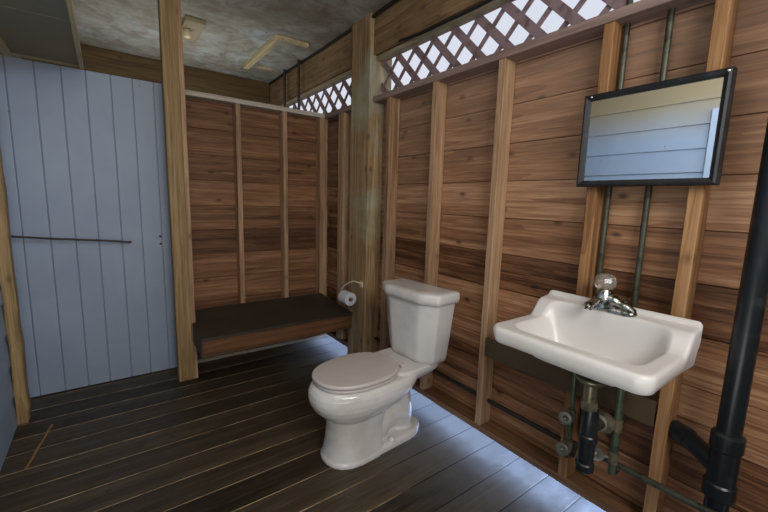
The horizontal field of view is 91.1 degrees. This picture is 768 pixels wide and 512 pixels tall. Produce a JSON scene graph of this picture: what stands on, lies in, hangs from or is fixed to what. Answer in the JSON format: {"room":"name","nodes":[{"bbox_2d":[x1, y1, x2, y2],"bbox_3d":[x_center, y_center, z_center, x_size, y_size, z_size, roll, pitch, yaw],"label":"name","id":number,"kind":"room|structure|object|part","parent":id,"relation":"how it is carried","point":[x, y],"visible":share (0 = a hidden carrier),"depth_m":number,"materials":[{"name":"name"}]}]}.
{"room":"bathroom","nodes":[
{"label":"bathroom","id":0,"kind":"room"},
{"bbox_2d":[0,54,21,470],"bbox_3d":[-1.439,-0.221,1.094,0.032,2.700,6.000,-4,10,-36],"label":"wall","id":1,"kind":"structure","parent":0,"point":[8,421],"depth_m":2.02,"materials":[{"name":"blue paint"}]},
{"bbox_2d":[0,36,11,56],"bbox_3d":[-1.823,-1.084,1.697,0.049,0.022,1.182,-4,10,-36],"label":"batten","id":2,"kind":"object","parent":1,"relation":"attached to","point":[4,50],"visible":1,"depth_m":2.08,"materials":[{"name":"brown wood"}]},
{"bbox_2d":[0,0,78,67],"bbox_3d":[-1.722,-1.103,1.770,0.440,0.034,1.184,-4,10,-36],"label":"panel","id":3,"kind":"object","parent":1,"relation":"attached to","point":[38,30],"depth_m":1.86,"materials":[{"name":"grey wood"}]},
{"bbox_2d":[65,0,83,68],"bbox_3d":[-1.551,-1.105,1.894,0.025,0.021,1.182,-4,10,-36],"label":"batten","id":4,"kind":"object","parent":3,"relation":"attached to","point":[69,3],"visible":1,"depth_m":1.81,"materials":[{"name":"brown wood"}]},
{"bbox_2d":[0,55,176,397],"bbox_3d":[-1.923,-0.143,2.541,0.900,2.089,0.025,-4,10,-36],"label":"door","id":5,"kind":"structure","parent":1,"relation":"in","point":[84,155],"depth_m":2.49,"materials":[{"name":"blue paint"}]},
{"bbox_2d":[11,235,131,242],"bbox_3d":[-1.988,-0.111,2.407,0.626,0.085,0.024,-5,11,-39],"label":"rod","id":6,"kind":"object","parent":5,"relation":"attached to","point":[12,236],"visible":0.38,"depth_m":2.39,"materials":[{"name":"metal"}]},
{"bbox_2d":[72,0,391,82],"bbox_3d":[-0.499,-1.602,1.560,2.430,0.050,6.200,-4,10,-36],"label":"ceiling","id":7,"kind":"structure","parent":0,"point":[233,31],"depth_m":2.98,"materials":[{"name":"grey concrete"}]},
{"bbox_2d":[22,43,268,103],"bbox_3d":[-2.230,-1.815,3.821,2.120,0.283,0.128,-4,10,-36],"label":"header beam","id":8,"kind":"structure","parent":7,"relation":"attached to","point":[95,59],"depth_m":3.74,"materials":[{"name":"brown wood"}]},
{"bbox_2d":[182,15,204,41],"bbox_3d":[-1.534,-1.766,2.989,0.140,0.097,0.400,-4,10,-36],"label":"ceiling light","id":9,"kind":"object","parent":7,"relation":"attached to","point":[192,27],"visible":0.91,"depth_m":2.91,"materials":[{"name":"beige plastic"}]},
{"bbox_3d":[-1.546,-1.744,2.958,0.063,0.062,0.064,-4,10,-36],"label":"bulb","id":10,"kind":"part","parent":9,"relation":"part of","materials":[{"name":"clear glass"}]},
{"bbox_2d":[243,34,308,70],"bbox_3d":[-1.027,-1.853,3.499,0.292,0.047,0.902,-4,10,-36],"label":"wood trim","id":11,"kind":"structure","parent":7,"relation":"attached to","point":[271,43],"depth_m":3.24,"materials":[{"name":"brown wood"}]},
{"bbox_2d":[269,27,351,84],"bbox_3d":[-0.780,-1.869,3.618,0.027,0.028,1.820,-4,10,-36],"label":"cable","id":12,"kind":"object","parent":7,"relation":"attached to","point":[350,29],"visible":0.95,"depth_m":3.35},
{"bbox_2d":[269,31,351,105],"bbox_3d":[-0.806,-1.766,3.768,0.098,0.283,2.079,-4,10,-36],"label":"header beam","id":13,"kind":"structure","parent":7,"relation":"attached to","point":[335,60],"depth_m":3.42,"materials":[{"name":"brown wood"}]},
{"bbox_2d":[279,70,350,106],"bbox_3d":[-0.806,-1.614,3.793,0.047,0.032,2.079,-4,10,-36],"label":"trim","id":14,"kind":"structure","parent":13,"relation":"attached to","point":[347,74],"depth_m":3.47,"materials":[{"name":"brown wood"}]},
{"bbox_2d":[372,0,398,17],"bbox_3d":[0.157,-1.652,2.349,0.026,0.042,0.796,-4,10,-36],"label":"cable","id":15,"kind":"object","parent":7,"relation":"attached to","point":[392,2],"visible":1,"depth_m":2.55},
{"bbox_2d":[374,0,484,55],"bbox_3d":[1.044,-1.349,1.273,0.098,0.284,3.654,-4,10,-36],"label":"header beam","id":16,"kind":"structure","parent":7,"relation":"attached to","point":[404,18],"depth_m":2.39,"materials":[{"name":"brown wood"}]},
{"bbox_2d":[289,0,515,106],"bbox_3d":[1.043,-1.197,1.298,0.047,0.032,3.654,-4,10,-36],"label":"trim","id":17,"kind":"structure","parent":16,"relation":"attached to","point":[417,40],"depth_m":2.25,"materials":[{"name":"brown wood"}]},
{"bbox_2d":[398,0,493,41],"bbox_3d":[0.623,-1.280,1.768,0.023,0.053,1.781,-4,10,-36],"label":"cable","id":18,"kind":"object","parent":16,"relation":"attached to","point":[485,2],"visible":1,"depth_m":2.11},
{"bbox_2d":[185,98,328,355],"bbox_3d":[-1.055,-0.219,3.297,1.260,2.080,0.022,-4,10,-36],"label":"wall partition","id":19,"kind":"structure","parent":0,"point":[209,124],"depth_m":3.18,"materials":[{"name":"brown wood"}]},
{"bbox_2d":[185,89,324,118],"bbox_3d":[-1.030,-1.224,3.070,1.220,0.038,0.104,-4,10,-36],"label":"plate","id":20,"kind":"object","parent":19,"relation":"on","point":[191,94],"visible":0.84,"depth_m":3.00,"materials":[{"name":"brown wood"}]},
{"bbox_2d":[0,336,605,511],"bbox_3d":[-0.586,1.062,1.941,2.320,0.036,6.100,-4,10,-36],"label":"floor","id":21,"kind":"structure","parent":0,"point":[245,434],"depth_m":1.96,"materials":[{"name":"brown wood"}]},
{"bbox_2d":[0,147,30,424],"bbox_3d":[-2.074,-0.076,2.054,0.066,2.100,0.083,-4,10,-36],"label":"timber post","id":22,"kind":"object","parent":21,"relation":"on","point":[8,284],"visible":1,"depth_m":2.09,"materials":[{"name":"brown wood"}]},
{"bbox_2d":[24,424,52,469],"bbox_3d":[-1.818,0.999,1.990,0.013,0.008,0.408,-3,9,-27],"label":"wood sliver","id":23,"kind":"object","parent":21,"relation":"on","point":[51,425],"visible":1,"depth_m":1.96,"materials":[{"name":"brown wood"}]},
{"bbox_2d":[157,0,197,381],"bbox_3d":[-1.411,-0.413,2.590,0.124,2.650,0.093,-4,10,-36],"label":"timber post","id":24,"kind":"object","parent":21,"relation":"on","point":[169,11],"visible":0.95,"depth_m":2.54,"materials":[{"name":"brown wood"}]},
{"bbox_2d":[197,334,328,362],"bbox_3d":[-1.051,0.804,3.393,1.250,0.033,0.104,-4,10,-36],"label":"plate","id":25,"kind":"object","parent":21,"relation":"on","point":[225,355],"visible":0.48,"depth_m":3.30,"materials":[{"name":"brown wood"}]},
{"bbox_2d":[232,103,246,350],"bbox_3d":[-1.195,-0.197,3.119,0.042,2.020,0.092,-4,10,-36],"label":"stud","id":26,"kind":"object","parent":25,"relation":"on","point":[235,107],"visible":0.82,"depth_m":3.06,"materials":[{"name":"brown wood"}]},
{"bbox_2d":[279,111,288,341],"bbox_3d":[-0.886,-0.221,3.344,0.042,2.020,0.092,-4,10,-36],"label":"stud","id":27,"kind":"object","parent":25,"relation":"on","point":[282,115],"visible":0.81,"depth_m":3.28,"materials":[{"name":"brown wood"}]},
{"bbox_2d":[316,118,327,334],"bbox_3d":[-0.592,-0.244,3.558,0.079,2.020,0.092,-4,10,-36],"label":"stud","id":28,"kind":"object","parent":25,"relation":"on","point":[321,123],"visible":0.77,"depth_m":3.49,"materials":[{"name":"brown wood"}]},
{"bbox_2d":[283,69,285,106],"bbox_3d":[-1.070,-0.625,4.101,0.025,2.650,0.026,-4,10,-36],"label":"pipe","id":29,"kind":"object","parent":21,"relation":"on","point":[284,70],"visible":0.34,"depth_m":3.92,"materials":[{"name":"metal"}]},
{"bbox_2d":[297,59,299,109],"bbox_3d":[-0.858,-0.577,3.814,0.025,2.650,0.026,-4,10,-36],"label":"pipe","id":30,"kind":"object","parent":21,"relation":"on","point":[298,60],"visible":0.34,"depth_m":3.64,"materials":[{"name":"metal"}]},
{"bbox_2d":[347,13,391,353],"bbox_3d":[-0.126,-0.440,3.020,0.200,2.650,0.265,-4,10,-36],"label":"timber post","id":31,"kind":"object","parent":21,"relation":"on","point":[367,73],"visible":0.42,"depth_m":2.91,"materials":[{"name":"brown wood"}]},
{"bbox_2d":[192,293,351,358],"bbox_3d":[-0.900,0.518,3.033,1.155,0.184,0.584,-4,10,-36],"label":"bench","id":32,"kind":"object","parent":31,"relation":"attached to","point":[219,330],"visible":0.99,"depth_m":2.87,"materials":[{"name":"brown wood"}]},
{"bbox_2d":[341,280,362,298],"bbox_3d":[-0.260,0.254,3.018,0.106,0.135,0.176,-4,10,-36],"label":"toilet paper holder","id":33,"kind":"object","parent":31,"relation":"attached to","point":[360,282],"visible":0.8,"depth_m":2.98,"materials":[{"name":"beige metal"}]},
{"bbox_2d":[338,290,355,305],"bbox_3d":[-0.293,0.333,2.991,0.105,0.105,0.112,-4,10,-36],"label":"toilet paper roll","id":34,"kind":"object","parent":33,"relation":"hanging from","point":[344,296],"visible":1,"depth_m":2.96,"materials":[{"name":"paper"}]},
{"bbox_2d":[308,278,459,469],"bbox_3d":[-0.041,0.613,2.066,0.794,0.849,0.478,-5,11,-40],"label":"toilet","id":35,"kind":"object","parent":21,"relation":"on","point":[363,398],"visible":1,"depth_m":2.00,"materials":[{"name":"white ceramic"}]},
{"bbox_3d":[-0.146,0.594,1.973,0.475,0.026,0.360,-5,11,-40],"label":"seat lid","id":36,"kind":"part","parent":35,"relation":"part of","materials":[{"name":"plastic"}]},
{"bbox_3d":[-0.058,0.820,2.087,0.765,0.433,0.390,-5,11,-40],"label":"bowl","id":37,"kind":"part","parent":35,"relation":"part of","materials":[{"name":"white ceramic"}]},
{"bbox_3d":[0.181,0.409,2.222,0.201,0.362,0.440,-5,11,-40],"label":"tank","id":38,"kind":"part","parent":35,"relation":"part of","materials":[{"name":"white ceramic"}]},
{"bbox_3d":[0.184,0.205,2.189,0.234,0.065,0.478,-5,11,-40],"label":"tank lid","id":39,"kind":"part","parent":35,"relation":"part of","materials":[{"name":"white ceramic"}]},
{"bbox_2d":[653,120,767,511],"bbox_3d":[1.112,-0.150,1.275,0.108,2.650,0.392,-1,9,-18],"label":"stack","id":40,"kind":"object","parent":21,"relation":"on","point":[721,460],"visible":0.94,"depth_m":1.18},
{"bbox_3d":[1.087,0.672,1.412,0.100,0.103,0.359,-1,9,-20],"label":"arm","id":41,"kind":"part","parent":40,"relation":"part of"},
{"bbox_2d":[328,0,767,511],"bbox_3d":[0.364,-0.067,2.457,0.022,2.013,6.000,-4,10,-36],"label":"wall","id":42,"kind":"structure","parent":0,"point":[545,207],"depth_m":1.73,"materials":[{"name":"brown wood"}]},
{"bbox_2d":[326,331,347,346],"bbox_3d":[-0.866,0.656,4.128,0.094,0.041,2.079,-4,10,-36],"label":"plate","id":43,"kind":"object","parent":42,"relation":"attached to","point":[331,334],"visible":0.09,"depth_m":3.46,"materials":[{"name":"brown wood"}]},
{"bbox_2d":[336,112,350,338],"bbox_3d":[-0.351,-0.228,3.325,0.092,1.969,0.092,-4,10,-36],"label":"stud","id":44,"kind":"object","parent":43,"relation":"on","point":[344,118],"visible":0.72,"depth_m":3.26,"materials":[{"name":"brown wood"}]},
{"bbox_2d":[325,105,350,121],"bbox_3d":[-0.808,-1.329,3.839,0.113,0.040,2.079,-4,10,-36],"label":"plate","id":45,"kind":"object","parent":42,"relation":"on","point":[334,115],"visible":0.18,"depth_m":3.23,"materials":[{"name":"brown wood"}]},
{"bbox_2d":[287,79,350,113],"bbox_3d":[-0.789,-1.478,3.828,0.014,0.290,2.112,-4,10,-36],"label":"lattice panel","id":46,"kind":"object","parent":45,"relation":"on","point":[344,82],"visible":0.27,"depth_m":3.43,"materials":[{"name":"paint"}]},
{"bbox_2d":[412,379,641,511],"bbox_3d":[0.983,1.073,1.633,0.094,0.041,3.654,-4,10,-36],"label":"plate","id":47,"kind":"object","parent":42,"relation":"attached to","point":[592,492],"visible":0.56,"depth_m":1.91,"materials":[{"name":"brown wood"}]},
{"bbox_2d":[380,97,399,349],"bbox_3d":[0.040,-0.140,2.797,0.092,1.969,0.047,-4,10,-36],"label":"stud","id":48,"kind":"object","parent":47,"relation":"on","point":[393,104],"visible":0.8,"depth_m":2.74,"materials":[{"name":"brown wood"}]},
{"bbox_2d":[420,81,446,389],"bbox_3d":[0.314,-0.078,2.428,0.092,1.969,0.040,-4,10,-36],"label":"stud","id":49,"kind":"object","parent":47,"relation":"on","point":[438,120],"visible":0.71,"depth_m":2.36,"materials":[{"name":"brown wood"}]},
{"bbox_2d":[374,337,560,441],"bbox_3d":[0.399,0.778,2.429,0.024,0.034,1.590,-4,10,-36],"label":"pipe","id":50,"kind":"object","parent":49,"relation":"attached to","point":[516,415],"visible":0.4,"depth_m":2.06,"materials":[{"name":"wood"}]},
{"bbox_2d":[475,58,515,424],"bbox_3d":[0.598,-0.014,2.046,0.091,1.969,0.042,-4,10,-36],"label":"stud","id":51,"kind":"object","parent":47,"relation":"on","point":[506,74],"visible":0.95,"depth_m":2.00,"materials":[{"name":"brown wood"}]},
{"bbox_2d":[557,21,623,477],"bbox_3d":[0.893,0.053,1.646,0.092,1.969,0.044,-4,10,-36],"label":"stud","id":52,"kind":"object","parent":47,"relation":"on","point":[613,31],"visible":0.4,"depth_m":1.59,"materials":[{"name":"orange wood"}]},
{"bbox_2d":[484,338,656,426],"bbox_3d":[0.792,0.548,1.744,0.019,0.100,0.793,-4,10,-36],"label":"board","id":53,"kind":"object","parent":52,"relation":"attached to","point":[642,409],"visible":0.68,"depth_m":1.71,"materials":[{"name":"brown wood"}]},
{"bbox_2d":[642,0,738,511],"bbox_3d":[1.099,0.099,1.369,0.092,1.969,0.044,-4,10,-36],"label":"stud","id":54,"kind":"object","parent":47,"relation":"on","point":[725,12],"visible":0.6,"depth_m":1.34,"materials":[{"name":"orange wood"}]},
{"bbox_2d":[493,290,702,395],"bbox_3d":[0.749,0.319,1.390,0.432,0.239,0.556,-4,10,-36],"label":"sink","id":55,"kind":"object","parent":54,"relation":"attached to","point":[640,354],"visible":0.98,"depth_m":1.35,"materials":[{"name":"white ceramic"}]},
{"bbox_2d":[555,372,576,458],"bbox_3d":[0.794,0.609,1.581,0.131,0.546,0.056,-4,10,-36],"label":"supply valve","id":56,"kind":"object","parent":55,"relation":"attached to","point":[567,449],"visible":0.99,"depth_m":1.57,"materials":[{"name":"green metal"}]},
{"bbox_2d":[575,374,624,473],"bbox_3d":[0.825,0.631,1.458,0.274,0.385,0.110,-4,10,-36],"label":"sink drain","id":57,"kind":"object","parent":55,"relation":"attached to","point":[590,422],"visible":0.85,"depth_m":1.40,"materials":[{"name":"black metal"}]},
{"bbox_3d":[0.860,0.648,1.471,0.200,0.044,0.048,-3,9,-27],"label":"trap arm","id":58,"kind":"part","parent":57,"relation":"part of","materials":[{"name":"metal"}]},
{"bbox_2d":[594,387,625,475],"bbox_3d":[0.876,0.613,1.456,0.148,0.513,0.066,2,8,4],"label":"supply valve","id":59,"kind":"object","parent":55,"relation":"attached to","point":[613,454],"visible":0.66,"depth_m":1.45,"materials":[{"name":"green metal"}]},
{"bbox_2d":[571,439,716,511],"bbox_3d":[1.125,0.849,1.196,0.044,0.127,1.153,-4,10,-33],"label":"pipe","id":60,"kind":"object","parent":59,"relation":"attached to","point":[688,501],"visible":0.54,"depth_m":1.36,"materials":[{"name":"metal"}]},
{"bbox_2d":[583,273,637,316],"bbox_3d":[0.870,0.143,1.469,0.189,0.144,0.149,3,8,11],"label":"faucet","id":61,"kind":"object","parent":55,"relation":"on","point":[603,299],"visible":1,"depth_m":1.45,"materials":[{"name":"silver metal"}]},
{"bbox_3d":[0.820,0.183,1.458,0.127,0.046,0.034,-4,10,-36],"label":"spout","id":62,"kind":"part","parent":61,"relation":"part of","materials":[{"name":"silver metal"}]},
{"bbox_3d":[0.872,0.101,1.482,0.078,0.064,0.082,-4,10,-36],"label":"knob","id":63,"kind":"part","parent":61,"relation":"part of","materials":[{"name":"clear plastic"}]},
{"bbox_3d":[0.883,0.203,1.475,0.058,0.022,0.194,-4,10,-36],"label":"plate","id":64,"kind":"part","parent":61,"relation":"part of","materials":[{"name":"silver metal"}]},
{"bbox_2d":[576,66,737,186],"bbox_3d":[0.960,-0.442,1.385,0.045,0.363,0.458,-4,10,-36],"label":"mirror","id":65,"kind":"object","parent":54,"relation":"attached to","point":[670,132],"visible":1,"depth_m":1.34,"materials":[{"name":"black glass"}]},
{"bbox_2d":[373,0,710,103],"bbox_3d":[1.041,-0.912,1.344,0.113,0.040,3.654,-4,10,-36],"label":"plate","id":66,"kind":"object","parent":42,"relation":"on","point":[640,11],"visible":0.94,"depth_m":1.69,"materials":[{"name":"brown wood"}]},
{"bbox_2d":[381,0,626,92],"bbox_3d":[1.061,-1.061,1.333,0.014,0.290,3.686,-4,10,-36],"label":"lattice panel","id":67,"kind":"object","parent":66,"relation":"on","point":[571,16],"visible":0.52,"depth_m":2.01,"materials":[{"name":"paint"}]},
{"bbox_2d":[579,0,633,428],"bbox_3d":[0.938,-0.205,1.584,0.023,2.060,0.023,-4,10,-36],"label":"pipe","id":68,"kind":"object","parent":42,"relation":"attached to","point":[626,32],"visible":0.51,"depth_m":1.57,"materials":[{"name":"metal"}]},
{"bbox_2d":[618,7,675,450],"bbox_3d":[1.023,-0.186,1.468,0.023,2.060,0.023,-4,10,-36],"label":"pipe","id":69,"kind":"object","parent":42,"relation":"attached to","point":[671,12],"visible":0.53,"depth_m":1.46,"materials":[{"name":"metal"}]}
]}

